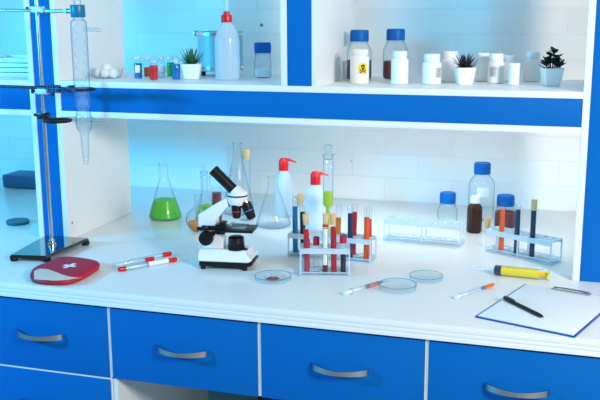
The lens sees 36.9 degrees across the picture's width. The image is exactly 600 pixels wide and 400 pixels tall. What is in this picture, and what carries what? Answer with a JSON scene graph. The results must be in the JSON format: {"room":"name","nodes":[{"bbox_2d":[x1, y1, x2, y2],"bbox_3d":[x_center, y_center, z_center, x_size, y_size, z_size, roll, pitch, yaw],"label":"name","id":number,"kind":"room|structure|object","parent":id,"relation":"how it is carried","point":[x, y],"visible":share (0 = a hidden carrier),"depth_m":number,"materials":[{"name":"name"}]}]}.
{"room":"laboratory","nodes":[
{"label":"laboratory","id":0,"kind":"room"},
{"bbox_2d":[208,390,257,399],"bbox_3d":[-0.421,1.199,1.464,5.800,0.040,4.500,3,12,17],"label":"floor","id":1,"kind":"structure","parent":0,"point":[212,395],"depth_m":3.46,"materials":[{"name":"grey plastic"}]},
{"bbox_2d":[0,296,113,399],"bbox_3d":[-0.614,0.552,2.690,0.412,0.700,0.588,3,12,17],"label":"drawers","id":2,"kind":"object","parent":1,"relation":"on","point":[50,350],"visible":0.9,"depth_m":2.39,"materials":[{"name":"blue laminate"}]},
{"bbox_2d":[0,179,599,356],"bbox_3d":[0.122,0.151,2.779,3.450,0.038,1.296,3,12,17],"label":"countertop","id":3,"kind":"structure","parent":2,"relation":"on","point":[429,310],"depth_m":2.44,"materials":[{"name":"laminate"}]},
{"bbox_2d":[6,218,29,225],"bbox_3d":[-0.955,0.073,3.048,0.076,0.011,0.076,3,12,17],"label":"covered dish","id":4,"kind":"object","parent":3,"relation":"on","point":[13,221],"visible":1,"depth_m":3.03,"materials":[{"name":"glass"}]},
{"bbox_2d":[2,170,35,188],"bbox_3d":[-1.122,-0.085,3.695,0.148,0.054,0.120,3,12,17],"label":"storage box","id":5,"kind":"object","parent":3,"relation":"on","point":[25,179],"visible":0.76,"depth_m":3.64,"materials":[{"name":"blue plastic"}]},
{"bbox_2d":[0,0,95,261],"bbox_3d":[-0.759,-0.234,2.586,0.295,0.802,0.314,-6,13,-25],"label":"stand","id":6,"kind":"object","parent":3,"relation":"on","point":[47,246],"visible":1,"depth_m":2.59,"materials":[{"name":"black metal"}]},
{"bbox_2d":[30,256,99,284],"bbox_3d":[-0.640,0.192,2.453,0.177,0.023,0.224,3,12,17],"label":"pouch","id":7,"kind":"object","parent":3,"relation":"on","point":[65,270],"visible":1,"depth_m":2.42,"materials":[{"name":"fabric"}]},
{"bbox_2d":[112,256,154,264],"bbox_3d":[-0.472,0.176,2.551,0.128,0.013,0.014,-8,14,-33],"label":"tube","id":8,"kind":"object","parent":3,"relation":"on","point":[147,259],"visible":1,"depth_m":2.57,"materials":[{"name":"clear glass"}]},
{"bbox_2d":[118,257,176,271],"bbox_3d":[-0.427,0.180,2.528,0.180,0.013,0.014,-9,15,-35],"label":"tube","id":9,"kind":"object","parent":3,"relation":"on","point":[173,259],"visible":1,"depth_m":2.54,"materials":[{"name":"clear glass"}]},
{"bbox_2d":[133,251,171,260],"bbox_3d":[-0.432,0.166,2.597,0.138,0.013,0.014,-10,15,-38],"label":"tube","id":10,"kind":"object","parent":3,"relation":"on","point":[169,253],"visible":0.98,"depth_m":2.62,"materials":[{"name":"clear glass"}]},
{"bbox_2d":[149,197,181,220],"bbox_3d":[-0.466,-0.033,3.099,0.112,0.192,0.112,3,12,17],"label":"liquid","id":11,"kind":"object","parent":3,"relation":"on","point":[163,208],"visible":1,"depth_m":3.08,"materials":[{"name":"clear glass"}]},
{"bbox_2d":[108,307,259,396],"bbox_3d":[-0.221,0.330,2.517,0.412,0.198,0.588,3,12,17],"label":"drawer","id":12,"kind":"object","parent":3,"relation":"attached to","point":[188,351],"visible":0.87,"depth_m":2.27,"materials":[{"name":"blue laminate"}]},
{"bbox_2d":[187,199,203,231],"bbox_3d":[-0.329,0.041,2.921,0.082,0.121,0.082,3,12,17],"label":"flask","id":13,"kind":"object","parent":3,"relation":"on","point":[193,224],"visible":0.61,"depth_m":2.91,"materials":[{"name":"clear glass"}]},
{"bbox_2d":[196,203,211,218],"bbox_3d":[-0.316,-0.003,3.041,0.080,0.157,0.080,3,12,17],"label":"flask","id":14,"kind":"object","parent":3,"relation":"on","point":[205,205],"visible":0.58,"depth_m":3.03,"materials":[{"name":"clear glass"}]},
{"bbox_2d":[212,192,221,221],"bbox_3d":[-0.271,0.026,2.944,0.035,0.139,0.035,3,12,17],"label":"cylinder","id":15,"kind":"object","parent":3,"relation":"on","point":[216,196],"visible":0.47,"depth_m":2.93,"materials":[{"name":"clear glass"}]},
{"bbox_2d":[197,166,258,270],"bbox_3d":[-0.200,0.047,2.498,0.161,0.285,0.100,2,12,9],"label":"microscope","id":16,"kind":"object","parent":3,"relation":"on","point":[214,250],"visible":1,"depth_m":2.48,"materials":[{"name":"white plastic"}]},
{"bbox_2d":[240,149,249,219],"bbox_3d":[-0.182,-0.051,3.058,0.045,0.242,0.045,3,12,17],"label":"cylinder","id":17,"kind":"object","parent":3,"relation":"on","point":[245,152],"visible":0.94,"depth_m":3.03,"materials":[{"name":"clear glass"}]},
{"bbox_2d":[254,270,290,280],"bbox_3d":[-0.072,0.206,2.396,0.098,0.013,0.098,3,12,17],"label":"petri dish","id":18,"kind":"object","parent":3,"relation":"on","point":[268,278],"visible":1,"depth_m":2.39,"materials":[{"name":"clear glass"}]},
{"bbox_2d":[274,158,296,217],"bbox_3d":[-0.056,-0.045,3.118,0.066,0.205,0.064,11,16,42],"label":"wash bottle","id":19,"kind":"object","parent":3,"relation":"on","point":[283,182],"visible":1,"depth_m":3.10,"materials":[{"name":"white plastic"}]},
{"bbox_2d":[0,0,599,281],"bbox_3d":[-0.277,-0.389,2.788,2.422,1.018,0.415,3,12,17],"label":"shelving unit","id":20,"kind":"object","parent":3,"relation":"on","point":[313,87],"visible":0.81,"depth_m":2.59,"materials":[{"name":"white laminate"}]},
{"bbox_2d":[0,72,28,76],"bbox_3d":[-0.911,-0.426,3.009,0.297,0.012,0.220,3,12,17],"label":"tray","id":21,"kind":"object","parent":20,"relation":"on","point":[4,74],"visible":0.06,"depth_m":2.90,"materials":[{"name":"white plastic"}]},
{"bbox_2d":[0,67,27,71],"bbox_3d":[-0.913,-0.441,3.006,0.293,0.012,0.220,3,12,17],"label":"tray","id":22,"kind":"object","parent":21,"relation":"on","point":[2,69],"visible":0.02,"depth_m":2.90,"materials":[{"name":"white plastic"}]},
{"bbox_2d":[0,62,27,67],"bbox_3d":[-0.911,-0.456,3.002,0.297,0.012,0.220,3,12,17],"label":"tray","id":23,"kind":"object","parent":22,"relation":"on","point":[2,64],"visible":0.07,"depth_m":2.89,"materials":[{"name":"white plastic"}]},
{"bbox_2d":[0,55,27,62],"bbox_3d":[-0.913,-0.470,3.000,0.293,0.012,0.220,3,12,17],"label":"tray","id":24,"kind":"object","parent":23,"relation":"on","point":[3,58],"visible":0.39,"depth_m":2.90,"materials":[{"name":"white plastic"}]},
{"bbox_2d":[134,56,141,77],"bbox_3d":[-0.502,-0.411,2.790,0.024,0.067,0.025,3,12,17],"label":"vial","id":25,"kind":"object","parent":20,"relation":"on","point":[137,66],"visible":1,"depth_m":2.78,"materials":[{"name":"clear glass"}]},
{"bbox_2d":[144,57,149,75],"bbox_3d":[-0.484,-0.423,2.861,0.024,0.062,0.024,3,12,17],"label":"vial","id":26,"kind":"object","parent":20,"relation":"on","point":[146,69],"visible":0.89,"depth_m":2.85,"materials":[{"name":"clear glass"}]},
{"bbox_2d":[150,60,157,79],"bbox_3d":[-0.444,-0.394,2.728,0.024,0.059,0.024,3,12,17],"label":"vial","id":27,"kind":"object","parent":20,"relation":"on","point":[153,68],"visible":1,"depth_m":2.72,"materials":[{"name":"clear glass"}]},
{"bbox_2d":[158,56,163,71],"bbox_3d":[-0.436,-0.418,2.828,0.024,0.064,0.025,3,12,17],"label":"vial","id":28,"kind":"object","parent":20,"relation":"on","point":[160,67],"visible":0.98,"depth_m":2.82,"materials":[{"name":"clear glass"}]},
{"bbox_2d":[167,56,173,75],"bbox_3d":[-0.412,-0.425,2.869,0.024,0.062,0.024,3,12,17],"label":"vial","id":29,"kind":"object","parent":20,"relation":"on","point":[169,64],"visible":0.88,"depth_m":2.86,"materials":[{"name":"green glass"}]},
{"bbox_2d":[172,59,179,78],"bbox_3d":[-0.377,-0.398,2.743,0.024,0.059,0.024,3,12,17],"label":"vial","id":30,"kind":"object","parent":20,"relation":"on","point":[175,67],"visible":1,"depth_m":2.73,"materials":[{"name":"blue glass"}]},
{"bbox_2d":[176,47,202,78],"bbox_3d":[-0.332,-0.419,2.755,0.086,0.097,0.081,4,13,21],"label":"potted succulent","id":31,"kind":"object","parent":20,"relation":"on","point":[192,69],"visible":1,"depth_m":2.74,"materials":[{"name":"white ceramic"}]},
{"bbox_2d":[180,63,201,78],"bbox_3d":[-0.332,-0.395,2.761,0.062,0.046,0.062,0,12,0],"label":"pot","id":32,"kind":"object","parent":31,"relation":"attached to","point":[189,70],"depth_m":2.74,"materials":[{"name":"white ceramic"}]},
{"bbox_2d":[193,31,243,75],"bbox_3d":[-0.256,-0.474,2.905,0.153,0.142,0.153,-8,14,-32],"label":"beaker","id":33,"kind":"object","parent":20,"relation":"on","point":[205,39],"visible":0.48,"depth_m":2.85,"materials":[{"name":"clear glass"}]},
{"bbox_2d":[215,0,239,80],"bbox_3d":[-0.214,-0.552,2.676,0.087,0.388,0.075,9,15,36],"label":"wash bottle","id":34,"kind":"object","parent":20,"relation":"on","point":[227,43],"visible":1,"depth_m":2.67,"materials":[{"name":"white plastic"}]},
{"bbox_2d":[254,42,270,76],"bbox_3d":[-0.116,-0.436,2.802,0.053,0.107,0.053,3,12,17],"label":"bottle","id":35,"kind":"object","parent":20,"relation":"on","point":[259,47],"visible":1,"depth_m":2.78,"materials":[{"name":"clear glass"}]},
{"bbox_2d":[350,49,368,83],"bbox_3d":[0.169,-0.380,2.557,0.054,0.096,0.054,3,12,17],"label":"plastic jar","id":36,"kind":"object","parent":20,"relation":"on","point":[359,60],"visible":1,"depth_m":2.54,"materials":[{"name":"white plastic"}]},
{"bbox_2d":[347,30,371,79],"bbox_3d":[0.177,-0.435,2.698,0.075,0.146,0.075,3,12,17],"label":"bottle","id":37,"kind":"object","parent":20,"relation":"on","point":[355,35],"visible":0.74,"depth_m":2.67,"materials":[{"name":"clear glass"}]},
{"bbox_2d":[383,29,405,78],"bbox_3d":[0.289,-0.444,2.730,0.075,0.148,0.075,3,12,17],"label":"bottle","id":38,"kind":"object","parent":20,"relation":"on","point":[391,34],"visible":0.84,"depth_m":2.71,"materials":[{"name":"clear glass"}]},
{"bbox_2d":[391,51,408,83],"bbox_3d":[0.281,-0.373,2.533,0.049,0.091,0.049,3,12,17],"label":"plastic jar","id":39,"kind":"object","parent":20,"relation":"on","point":[399,62],"visible":1,"depth_m":2.52,"materials":[{"name":"white plastic"}]},
{"bbox_2d":[422,53,441,84],"bbox_3d":[0.370,-0.368,2.529,0.054,0.083,0.054,3,12,17],"label":"plastic jar","id":40,"kind":"object","parent":20,"relation":"on","point":[431,66],"visible":1,"depth_m":2.51,"materials":[{"name":"white plastic"}]},
{"bbox_2d":[441,51,458,81],"bbox_3d":[0.433,-0.388,2.612,0.052,0.086,0.052,3,12,17],"label":"plastic jar","id":41,"kind":"object","parent":20,"relation":"on","point":[448,73],"visible":0.91,"depth_m":2.59,"materials":[{"name":"white plastic"}]},
{"bbox_2d":[453,52,475,84],"bbox_3d":[0.460,-0.368,2.507,0.076,0.091,0.071,0,12,0],"label":"potted succulent","id":42,"kind":"object","parent":20,"relation":"on","point":[465,73],"visible":1,"depth_m":2.49,"materials":[{"name":"white ceramic"}]},
{"bbox_2d":[454,67,475,84],"bbox_3d":[0.459,-0.346,2.510,0.055,0.047,0.055,0,12,0],"label":"pot","id":43,"kind":"object","parent":42,"relation":"attached to","point":[463,75],"depth_m":2.49,"materials":[{"name":"white ceramic"}]},
{"bbox_2d":[475,53,489,80],"bbox_3d":[0.533,-0.388,2.625,0.043,0.080,0.043,3,12,17],"label":"plastic jar","id":44,"kind":"object","parent":20,"relation":"on","point":[481,74],"visible":0.85,"depth_m":2.61,"materials":[{"name":"white plastic"}]},
{"bbox_2d":[487,53,504,82],"bbox_3d":[0.555,-0.373,2.551,0.046,0.082,0.047,3,12,17],"label":"plastic jar","id":45,"kind":"object","parent":20,"relation":"on","point":[496,64],"visible":1,"depth_m":2.53,"materials":[{"name":"white plastic"}]},
{"bbox_2d":[503,55,514,80],"bbox_3d":[0.607,-0.384,2.621,0.038,0.074,0.038,3,12,17],"label":"plastic jar","id":46,"kind":"object","parent":20,"relation":"on","point":[508,59],"visible":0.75,"depth_m":2.60,"materials":[{"name":"white plastic"}]},
{"bbox_2d":[508,63,519,84],"bbox_3d":[0.590,-0.348,2.484,0.032,0.059,0.032,3,12,17],"label":"plastic jar","id":47,"kind":"object","parent":20,"relation":"on","point":[514,68],"visible":1,"depth_m":2.47,"materials":[{"name":"white plastic"}]},
{"bbox_2d":[523,51,541,80],"bbox_3d":[0.676,-0.389,2.615,0.049,0.084,0.049,3,12,17],"label":"plastic jar","id":48,"kind":"object","parent":20,"relation":"on","point":[532,62],"visible":0.97,"depth_m":2.60,"materials":[{"name":"white plastic"}]},
{"bbox_2d":[539,46,565,85],"bbox_3d":[0.687,-0.366,2.457,0.073,0.106,0.057,0,12,0],"label":"potted succulent","id":49,"kind":"object","parent":20,"relation":"on","point":[550,76],"visible":1,"depth_m":2.44,"materials":[{"name":"white ceramic"}]},
{"bbox_2d":[540,67,563,85],"bbox_3d":[0.688,-0.338,2.463,0.056,0.047,0.056,0,12,0],"label":"pot","id":50,"kind":"object","parent":49,"relation":"attached to","point":[550,76],"depth_m":2.44,"materials":[{"name":"white ceramic"}]},
{"bbox_3d":[-0.606,-0.397,2.822,0.105,0.027,0.105,3,12,17],"label":"glass dish","id":51,"kind":"object","parent":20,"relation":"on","visible":0},
{"bbox_2d":[95,69,100,76],"bbox_3d":[-0.630,-0.397,2.817,0.024,0.024,0.025,3,12,17],"label":"ball","id":52,"kind":"object","parent":51,"relation":"in","point":[97,72],"visible":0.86,"depth_m":2.81,"materials":[{"name":"white fabric"}]},
{"bbox_2d":[100,69,107,77],"bbox_3d":[-0.607,-0.394,2.802,0.029,0.028,0.028,3,12,17],"label":"ball","id":53,"kind":"object","parent":51,"relation":"in","point":[104,72],"visible":1,"depth_m":2.79,"materials":[{"name":"white fabric"}]},
{"bbox_2d":[101,63,111,69],"bbox_3d":[-0.606,-0.411,2.818,0.032,0.034,0.033,3,12,17],"label":"ball","id":54,"kind":"object","parent":51,"relation":"in","point":[107,66],"visible":0.73,"depth_m":2.81,"materials":[{"name":"white fabric"}]},
{"bbox_2d":[108,68,117,78],"bbox_3d":[-0.583,-0.395,2.808,0.032,0.034,0.033,3,12,17],"label":"ball","id":55,"kind":"object","parent":51,"relation":"in","point":[112,73],"visible":1,"depth_m":2.80,"materials":[{"name":"white fabric"}]},
{"bbox_2d":[305,171,328,229],"bbox_3d":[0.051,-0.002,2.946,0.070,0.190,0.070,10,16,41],"label":"wash bottle","id":56,"kind":"object","parent":3,"relation":"on","point":[314,206],"visible":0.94,"depth_m":2.92,"materials":[{"name":"white plastic"}]},
{"bbox_2d":[300,243,349,276],"bbox_3d":[0.068,0.162,2.444,0.134,0.078,0.063,0,12,3],"label":"test tube rack","id":57,"kind":"object","parent":3,"relation":"on","point":[314,249],"visible":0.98,"depth_m":2.42,"materials":[{"name":"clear plastic"}]},
{"bbox_2d":[302,213,309,268],"bbox_3d":[0.018,0.115,2.452,0.018,0.158,0.018,2,12,17],"label":"test tube","id":58,"kind":"object","parent":57,"relation":"in","point":[305,216],"visible":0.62,"depth_m":2.44,"materials":[{"name":"clear glass"}]},
{"bbox_2d":[304,239,309,271],"bbox_3d":[0.019,0.152,2.429,0.018,0.096,0.018,3,12,17],"label":"test tube","id":59,"kind":"object","parent":57,"relation":"in","point":[306,241],"visible":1,"depth_m":2.42,"materials":[{"name":"clear glass"}]},
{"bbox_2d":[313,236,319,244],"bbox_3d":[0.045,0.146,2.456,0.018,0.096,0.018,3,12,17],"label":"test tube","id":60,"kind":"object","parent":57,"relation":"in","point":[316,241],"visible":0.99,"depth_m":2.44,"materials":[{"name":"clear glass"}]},
{"bbox_2d":[322,213,328,271],"bbox_3d":[0.068,0.118,2.419,0.017,0.166,0.017,4,13,17],"label":"test tube","id":61,"kind":"object","parent":57,"relation":"in","point":[325,215],"visible":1,"depth_m":2.41,"materials":[{"name":"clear glass"}]},
{"bbox_2d":[330,213,336,271],"bbox_3d":[0.090,0.118,2.419,0.018,0.166,0.018,2,12,17],"label":"test tube","id":62,"kind":"object","parent":57,"relation":"in","point":[332,215],"visible":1,"depth_m":2.41,"materials":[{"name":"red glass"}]},
{"bbox_2d":[340,234,346,271],"bbox_3d":[0.117,0.146,2.423,0.019,0.108,0.019,3,12,17],"label":"test tube","id":63,"kind":"object","parent":57,"relation":"in","point":[343,237],"visible":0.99,"depth_m":2.42,"materials":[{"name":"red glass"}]},
{"bbox_2d":[323,191,332,230],"bbox_3d":[0.087,-0.026,2.804,0.058,0.295,0.058,3,12,17],"label":"column","id":64,"kind":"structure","parent":3,"relation":"on","point":[327,195],"depth_m":2.80,"materials":[{"name":"green liquid"}]},
{"bbox_2d":[288,229,376,263],"bbox_3d":[0.092,0.133,2.603,0.250,0.070,0.063,4,13,20],"label":"test tube rack","id":65,"kind":"object","parent":3,"relation":"on","point":[355,259],"visible":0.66,"depth_m":2.58,"materials":[{"name":"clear plastic"}]},
{"bbox_2d":[292,206,297,252],"bbox_3d":[-0.014,0.077,2.615,0.018,0.166,0.018,3,12,17],"label":"test tube","id":66,"kind":"object","parent":65,"relation":"in","point":[294,208],"visible":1,"depth_m":2.61,"materials":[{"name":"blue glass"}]},
{"bbox_2d":[297,193,302,204],"bbox_3d":[-0.001,0.068,2.640,0.022,0.174,0.018,6,13,26],"label":"test tube","id":67,"kind":"object","parent":65,"relation":"in","point":[299,196],"visible":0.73,"depth_m":2.62,"materials":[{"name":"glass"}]},
{"bbox_2d":[299,206,305,242],"bbox_3d":[0.008,0.089,2.609,0.018,0.145,0.018,3,13,17],"label":"test tube","id":68,"kind":"object","parent":65,"relation":"in","point":[302,226],"visible":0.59,"depth_m":2.60,"materials":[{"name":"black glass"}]},
{"bbox_2d":[336,217,340,248],"bbox_3d":[0.111,0.087,2.602,0.021,0.151,0.018,6,13,26],"label":"test tube","id":69,"kind":"object","parent":65,"relation":"in","point":[338,219],"visible":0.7,"depth_m":2.59,"materials":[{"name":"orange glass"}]},
{"bbox_2d":[347,213,352,257],"bbox_3d":[0.143,0.096,2.561,0.018,0.150,0.018,3,12,17],"label":"test tube","id":70,"kind":"object","parent":65,"relation":"in","point":[350,215],"visible":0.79,"depth_m":2.55,"materials":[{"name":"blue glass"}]},
{"bbox_2d":[352,211,357,254],"bbox_3d":[0.156,0.087,2.586,0.021,0.157,0.018,6,13,26],"label":"test tube","id":71,"kind":"object","parent":65,"relation":"in","point":[354,213],"visible":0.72,"depth_m":2.58,"materials":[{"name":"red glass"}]},
{"bbox_2d":[363,217,369,258],"bbox_3d":[0.188,0.099,2.544,0.018,0.150,0.018,4,12,17],"label":"test tube","id":72,"kind":"object","parent":65,"relation":"in","point":[366,219],"visible":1,"depth_m":2.54,"materials":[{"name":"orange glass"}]},
{"bbox_2d":[369,219,371,249],"bbox_3d":[0.197,0.093,2.572,0.018,0.150,0.018,3,12,17],"label":"test tube","id":73,"kind":"object","parent":65,"relation":"in","point":[370,220],"visible":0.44,"depth_m":2.56,"materials":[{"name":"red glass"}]},
{"bbox_2d":[259,322,427,399],"bbox_3d":[0.173,0.354,2.397,0.412,0.198,0.588,3,12,17],"label":"drawer","id":74,"kind":"object","parent":3,"relation":"attached to","point":[297,363],"visible":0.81,"depth_m":2.15,"materials":[{"name":"blue laminate"}]},
{"bbox_2d":[342,280,387,295],"bbox_3d":[0.171,0.222,2.308,0.161,0.017,0.017,-11,16,-41],"label":"syringe","id":75,"kind":"object","parent":3,"relation":"on","point":[377,283],"visible":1,"depth_m":2.31,"materials":[{"name":"white plastic"}]},
{"bbox_2d":[379,278,416,289],"bbox_3d":[0.250,0.221,2.305,0.096,0.017,0.096,3,12,17],"label":"petri dish","id":76,"kind":"object","parent":3,"relation":"on","point":[387,278],"visible":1,"depth_m":2.31,"materials":[{"name":"clear glass"}]},
{"bbox_2d":[383,215,464,247],"bbox_3d":[0.382,0.096,2.776,0.242,0.068,0.063,4,13,21],"label":"test tube rack","id":77,"kind":"object","parent":3,"relation":"on","point":[394,220],"visible":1,"depth_m":2.76,"materials":[{"name":"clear plastic"}]},
{"bbox_2d":[409,270,442,279],"bbox_3d":[0.334,0.205,2.389,0.088,0.014,0.088,3,12,17],"label":"petri dish","id":78,"kind":"object","parent":3,"relation":"on","point":[416,270],"visible":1,"depth_m":2.39,"materials":[{"name":"clear glass"}]},
{"bbox_2d":[437,191,457,213],"bbox_3d":[0.486,0.031,2.965,0.066,0.114,0.066,3,12,17],"label":"bottle","id":79,"kind":"object","parent":3,"relation":"on","point":[446,197],"visible":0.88,"depth_m":2.94,"materials":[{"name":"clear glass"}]},
{"bbox_2d":[466,195,481,232],"bbox_3d":[0.560,0.045,2.889,0.048,0.117,0.048,3,12,17],"label":"bottle","id":80,"kind":"object","parent":3,"relation":"on","point":[474,210],"visible":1,"depth_m":2.87,"materials":[{"name":"brown glass"}]},
{"bbox_2d":[454,283,494,299],"bbox_3d":[0.442,0.229,2.275,0.156,0.014,0.014,-11,16,-41],"label":"syringe","id":81,"kind":"object","parent":3,"relation":"on","point":[491,284],"visible":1,"depth_m":2.29,"materials":[{"name":"white plastic"}]},
{"bbox_2d":[470,162,494,196],"bbox_3d":[0.617,-0.031,3.060,0.088,0.194,0.089,3,12,17],"label":"bottle","id":82,"kind":"object","parent":3,"relation":"on","point":[480,168],"visible":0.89,"depth_m":3.02,"materials":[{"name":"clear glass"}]},
{"bbox_2d":[484,217,490,227],"bbox_3d":[0.615,0.074,2.950,0.024,0.035,0.024,3,12,17],"label":"cork stopper","id":83,"kind":"object","parent":3,"relation":"on","point":[487,220],"visible":0.98,"depth_m":2.94,"materials":[{"name":"beige wood"}]},
{"bbox_2d":[494,194,514,228],"bbox_3d":[0.670,0.038,2.941,0.068,0.109,0.068,3,12,17],"label":"bottle","id":84,"kind":"object","parent":3,"relation":"on","point":[503,200],"visible":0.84,"depth_m":2.92,"materials":[{"name":"clear glass"}]},
{"bbox_2d":[494,265,549,279],"bbox_3d":[0.562,0.191,2.416,0.207,0.028,0.029,4,13,21],"label":"syringe","id":85,"kind":"object","parent":3,"relation":"on","point":[519,272],"visible":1,"depth_m":2.40,"materials":[{"name":"yellow plastic"}]},
{"bbox_2d":[485,226,562,264],"bbox_3d":[0.645,0.130,2.606,0.063,0.068,0.216,-12,17,-43],"label":"test tube rack","id":86,"kind":"object","parent":3,"relation":"on","point":[548,260],"visible":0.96,"depth_m":2.59,"materials":[{"name":"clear plastic"}]},
{"bbox_2d":[498,209,504,249],"bbox_3d":[0.590,0.080,2.631,0.018,0.148,0.018,3,12,17],"label":"test tube","id":87,"kind":"object","parent":86,"relation":"in","point":[502,211],"visible":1,"depth_m":2.62,"materials":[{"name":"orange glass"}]},
{"bbox_2d":[513,209,520,252],"bbox_3d":[0.626,0.086,2.595,0.018,0.150,0.018,3,12,17],"label":"test tube","id":88,"kind":"object","parent":86,"relation":"in","point":[517,211],"visible":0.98,"depth_m":2.59,"materials":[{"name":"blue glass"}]},
{"bbox_2d":[529,199,537,256],"bbox_3d":[0.662,0.083,2.558,0.018,0.171,0.018,3,12,17],"label":"test tube","id":89,"kind":"object","parent":86,"relation":"in","point":[533,201],"visible":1,"depth_m":2.55,"materials":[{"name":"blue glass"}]},
{"bbox_2d":[475,284,599,337],"bbox_3d":[0.593,0.255,2.152,0.235,0.012,0.310,8,15,35],"label":"clipboard","id":90,"kind":"object","parent":3,"relation":"on","point":[566,312],"visible":1,"depth_m":2.13,"materials":[{"name":"white paper"}]},
{"bbox_2d":[503,296,543,316],"bbox_3d":[0.529,0.254,2.134,0.010,0.011,0.152,-5,13,-22],"label":"pen","id":91,"kind":"object","parent":90,"relation":"on","point":[506,298],"visible":1,"depth_m":2.14,"materials":[{"name":"black plastic"}]},
{"bbox_2d":[113,378,207,399],"bbox_3d":[-0.397,0.658,2.688,0.013,0.511,0.584,3,12,17],"label":"panel","id":92,"kind":"object","parent":1,"relation":"on","point":[123,389],"visible":0.33,"depth_m":2.56,"materials":[{"name":"white laminate"}]},
{"bbox_2d":[258,396,278,399],"bbox_3d":[0.133,0.690,2.528,0.524,0.511,0.020,3,12,17],"label":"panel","id":93,"kind":"object","parent":1,"relation":"on","point":[259,397],"visible":0.02,"depth_m":2.57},
{"bbox_2d":[426,340,599,399],"bbox_3d":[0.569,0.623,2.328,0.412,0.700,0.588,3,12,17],"label":"drawer","id":94,"kind":"object","parent":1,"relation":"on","point":[455,371],"visible":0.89,"depth_m":2.04,"materials":[{"name":"blue laminate"}]},
{"bbox_2d":[0,0,588,211],"bbox_3d":[0.259,-0.576,3.343,5.800,2.650,0.120,3,12,17],"label":"wall","id":95,"kind":"structure","parent":0,"point":[411,165],"depth_m":3.36,"materials":[{"name":"white glazed ceramic tile"},{"name":"grout"}]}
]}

